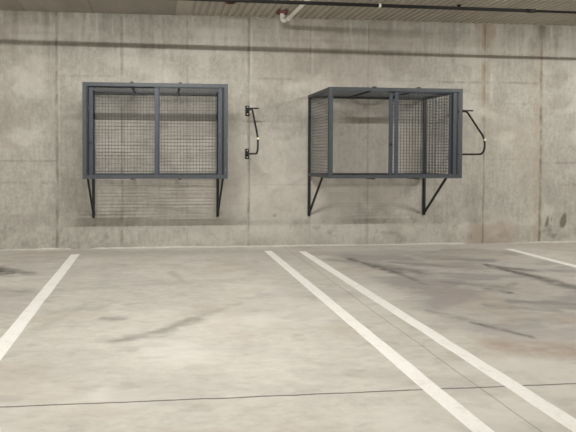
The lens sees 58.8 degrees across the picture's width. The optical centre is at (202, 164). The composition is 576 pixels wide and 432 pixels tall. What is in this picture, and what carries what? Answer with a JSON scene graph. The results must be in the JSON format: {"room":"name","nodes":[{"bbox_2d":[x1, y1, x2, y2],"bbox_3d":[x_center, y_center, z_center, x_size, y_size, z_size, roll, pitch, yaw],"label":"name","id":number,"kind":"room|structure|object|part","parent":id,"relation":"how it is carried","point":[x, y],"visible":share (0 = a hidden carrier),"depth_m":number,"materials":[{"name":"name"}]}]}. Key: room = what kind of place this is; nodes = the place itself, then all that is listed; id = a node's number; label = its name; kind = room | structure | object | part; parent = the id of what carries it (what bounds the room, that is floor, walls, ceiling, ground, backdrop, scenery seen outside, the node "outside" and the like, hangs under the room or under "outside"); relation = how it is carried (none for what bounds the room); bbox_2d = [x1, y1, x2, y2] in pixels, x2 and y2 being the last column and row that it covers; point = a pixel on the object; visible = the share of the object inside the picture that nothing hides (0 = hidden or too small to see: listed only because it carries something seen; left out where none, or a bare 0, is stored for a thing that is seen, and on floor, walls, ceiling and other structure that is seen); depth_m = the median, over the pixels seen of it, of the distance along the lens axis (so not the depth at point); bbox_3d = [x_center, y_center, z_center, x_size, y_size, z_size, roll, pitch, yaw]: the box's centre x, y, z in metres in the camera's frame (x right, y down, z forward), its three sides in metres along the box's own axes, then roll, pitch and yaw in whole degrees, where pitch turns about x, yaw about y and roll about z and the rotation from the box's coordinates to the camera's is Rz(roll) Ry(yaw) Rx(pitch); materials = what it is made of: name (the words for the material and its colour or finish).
{"room":"parking garage","nodes":[
{"label":"parking garage","id":0,"kind":"room"},
{"bbox_2d":[0,10,575,249],"bbox_3d":[0.355,-0.464,7.225,30.000,3.324,0.001,0,1,-5],"label":"wall","id":1,"kind":"structure","parent":0,"point":[518,82],"depth_m":7.29,"materials":[{"name":"concrete"}]},
{"bbox_2d":[82,82,227,217],"bbox_3d":[-0.624,-0.133,6.679,1.800,1.792,0.924,0,1,-5],"label":"cage","id":2,"kind":"object","parent":1,"relation":"attached to","point":[219,90],"visible":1,"depth_m":6.25,"materials":[{"name":"blue paint"}]},
{"bbox_3d":[-1.456,-0.415,6.165,0.050,1.190,0.055,0,1,-5],"label":"post","id":3,"kind":"part","parent":2,"relation":"part of","materials":[{"name":"grey metal"}]},
{"bbox_3d":[-0.976,-0.413,6.226,0.784,1.086,0.007,0,1,-5],"label":"door","id":4,"kind":"part","parent":2,"relation":"part of","materials":[{"name":"grey metal"}]},
{"bbox_3d":[-0.976,-0.413,6.226,0.872,1.142,0.018,0,1,-5],"label":"door","id":5,"kind":"part","parent":2,"relation":"part of","materials":[{"name":"blue paint"}]},
{"bbox_3d":[-0.584,-0.986,6.241,1.780,0.048,0.070,0,1,-5],"label":"rail","id":6,"kind":"part","parent":2,"relation":"part of","materials":[{"name":"grey metal"}]},
{"bbox_3d":[-0.586,0.156,6.260,1.780,0.048,0.070,0,1,-5],"label":"rail","id":7,"kind":"part","parent":2,"relation":"part of","materials":[{"name":"grey metal"}]},
{"bbox_3d":[-0.661,-1.006,7.107,1.728,0.036,0.030,0,1,-5],"label":"wall rail","id":8,"kind":"part","parent":2,"relation":"part of","materials":[{"name":"grey metal"}]},
{"bbox_3d":[-0.664,0.147,7.127,1.728,0.036,0.030,0,1,-5],"label":"wall rail","id":9,"kind":"part","parent":2,"relation":"part of","materials":[{"name":"grey metal"}]},
{"bbox_3d":[-0.181,-0.412,6.274,0.848,1.142,0.018,0,1,-5],"label":"door","id":10,"kind":"part","parent":2,"relation":"part of","materials":[{"name":"blue paint"}]},
{"bbox_3d":[-0.181,-0.412,6.274,0.760,1.086,0.007,0,1,-5],"label":"door","id":11,"kind":"part","parent":2,"relation":"part of","materials":[{"name":"grey metal"}]},
{"bbox_3d":[0.287,-0.414,6.322,0.050,1.190,0.055,0,1,-5],"label":"post","id":12,"kind":"part","parent":2,"relation":"part of","materials":[{"name":"grey metal"}]},
{"bbox_2d":[245,106,258,158],"bbox_3d":[0.677,-0.456,6.847,0.170,0.772,0.811,0,1,-5],"label":"bike rack","id":13,"kind":"object","parent":1,"relation":"attached to","point":[247,109],"visible":1,"depth_m":6.84,"materials":[{"name":"metal"}]},
{"bbox_2d":[307,86,462,215],"bbox_3d":[2.476,-0.124,6.958,1.800,1.778,0.924,0,1,-5],"label":"cage","id":14,"kind":"object","parent":1,"relation":"attached to","point":[453,146],"visible":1,"depth_m":6.58,"materials":[{"name":"blue paint"}]},
{"bbox_3d":[1.599,0.153,6.896,0.042,0.042,0.835,0,1,-5],"label":"rail","id":15,"kind":"part","parent":14,"relation":"part of","materials":[{"name":"grey metal"}]},
{"bbox_3d":[1.601,-0.980,6.877,0.042,0.042,0.835,0,1,-5],"label":"rail","id":16,"kind":"part","parent":14,"relation":"part of","materials":[{"name":"grey metal"}]},
{"bbox_3d":[1.644,-0.406,6.444,0.050,1.176,0.055,0,1,-5],"label":"post","id":17,"kind":"part","parent":14,"relation":"part of","materials":[{"name":"grey metal"}]},
{"bbox_3d":[2.438,-0.990,7.386,1.728,0.036,0.030,0,1,-5],"label":"wall rail","id":18,"kind":"part","parent":14,"relation":"part of","materials":[{"name":"grey metal"}]},
{"bbox_3d":[2.435,0.150,7.405,1.728,0.036,0.030,0,1,-5],"label":"wall rail","id":19,"kind":"part","parent":14,"relation":"part of","materials":[{"name":"grey metal"}]},
{"bbox_3d":[2.513,0.159,6.539,1.780,0.048,0.070,0,1,-5],"label":"rail","id":20,"kind":"part","parent":14,"relation":"part of","materials":[{"name":"grey metal"}]},
{"bbox_3d":[2.516,-0.969,6.520,1.780,0.048,0.070,0,1,-5],"label":"rail","id":21,"kind":"part","parent":14,"relation":"part of","materials":[{"name":"grey metal"}]},
{"bbox_3d":[2.863,-0.403,6.571,0.872,1.128,0.018,0,1,-5],"label":"door","id":22,"kind":"part","parent":14,"relation":"part of","materials":[{"name":"blue paint"}]},
{"bbox_3d":[2.863,-0.403,6.571,0.784,1.072,0.007,0,1,-5],"label":"door","id":23,"kind":"part","parent":14,"relation":"part of","materials":[{"name":"grey metal"}]},
{"bbox_3d":[2.918,-0.403,6.553,0.848,1.128,0.018,0,1,-5],"label":"door","id":24,"kind":"part","parent":14,"relation":"part of","materials":[{"name":"blue paint"}]},
{"bbox_3d":[2.918,-0.403,6.553,0.760,1.072,0.007,0,1,-5],"label":"door","id":25,"kind":"part","parent":14,"relation":"part of","materials":[{"name":"grey metal"}]},
{"bbox_3d":[3.387,-0.405,6.600,0.050,1.176,0.055,0,1,-5],"label":"post","id":26,"kind":"part","parent":14,"relation":"part of","materials":[{"name":"grey metal"}]},
{"bbox_2d":[458,110,485,154],"bbox_3d":[3.767,-0.454,7.125,0.170,0.772,0.811,0,1,-5],"label":"bike rack","id":27,"kind":"object","parent":1,"relation":"attached to","point":[466,111],"visible":0.71,"depth_m":6.91,"materials":[{"name":"metal"}]},
{"bbox_2d":[0,242,575,431],"bbox_3d":[1.112,1.341,-1.212,30.000,0.001,17.000,0,1,-5],"label":"floor","id":28,"kind":"structure","parent":0,"point":[210,339],"depth_m":3.61,"materials":[{"name":"concrete"}]},
{"bbox_2d":[0,248,69,250],"bbox_3d":[-2.934,1.184,6.936,2.200,0.022,0.043,0,1,-5],"label":"trim","id":29,"kind":"structure","parent":28,"relation":"on","point":[39,248],"depth_m":7.00,"materials":[{"name":"grey concrete"}]},
{"bbox_2d":[0,254,79,359],"bbox_3d":[-1.420,1.251,3.788,0.122,0.002,5.816,0,1,-6],"label":"parking line","id":30,"kind":"object","parent":28,"relation":"on","point":[6,341],"visible":1,"depth_m":4.28,"materials":[{"name":"white paint"}]},
{"bbox_2d":[92,242,466,248],"bbox_3d":[1.204,1.188,7.305,5.610,0.021,0.048,0,1,-5],"label":"trim","id":31,"kind":"structure","parent":28,"relation":"on","point":[456,242],"depth_m":7.28,"materials":[{"name":"grey concrete"}]},
{"bbox_2d":[265,251,493,431],"bbox_3d":[1.184,1.252,4.040,0.114,0.002,5.851,0,1,-6],"label":"parking line","id":32,"kind":"object","parent":28,"relation":"on","point":[455,408],"visible":1,"depth_m":3.19,"materials":[{"name":"white paint"}]},
{"bbox_2d":[299,251,575,431],"bbox_3d":[1.666,1.253,4.043,0.115,0.002,5.772,0,1,-6],"label":"parking line","id":33,"kind":"object","parent":28,"relation":"on","point":[562,417],"visible":1,"depth_m":3.26,"materials":[{"name":"white paint"}]},
{"bbox_2d":[507,249,575,267],"bbox_3d":[4.658,1.256,4.292,0.115,0.002,5.732,0,1,-6],"label":"parking line","id":34,"kind":"object","parent":28,"relation":"on","point":[518,251],"visible":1,"depth_m":6.47,"materials":[{"name":"white paint"}]},
{"bbox_2d":[514,241,575,242],"bbox_3d":[5.821,1.193,7.722,2.220,0.019,0.046,0,1,-5],"label":"trim","id":35,"kind":"structure","parent":28,"relation":"on","point":[539,241],"depth_m":7.68,"materials":[{"name":"grey concrete"}]},
{"bbox_2d":[0,0,575,25],"bbox_3d":[1.120,-2.030,-1.268,30.000,0.106,17.000,0,1,-5],"label":"ceiling","id":36,"kind":"structure","parent":0,"point":[183,8],"depth_m":6.87,"materials":[{"name":"metal"}]},
{"bbox_2d":[276,9,288,14],"bbox_3d":[1.116,-2.104,6.945,0.190,0.032,0.208,0,1,-5],"label":"fire collar","id":37,"kind":"object","parent":36,"relation":"attached to","point":[285,12],"visible":0.91,"depth_m":6.88,"materials":[{"name":"red paint"}]},
{"bbox_2d":[280,0,310,21],"bbox_3d":[1.372,-2.012,5.179,0.125,0.159,3.637,0,1,-8],"label":"drain pipe","id":38,"kind":"object","parent":36,"relation":"attached to","point":[288,18],"visible":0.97,"depth_m":6.66,"materials":[{"name":"white plastic"}]},
{"bbox_2d":[185,0,575,13],"bbox_3d":[1.453,-1.950,5.642,27.900,0.325,0.047,0,1,-5],"label":"pipe","id":39,"kind":"object","parent":36,"relation":"hanging from","point":[379,5],"visible":1,"depth_m":5.69,"materials":[{"name":"black metal"}]}
]}

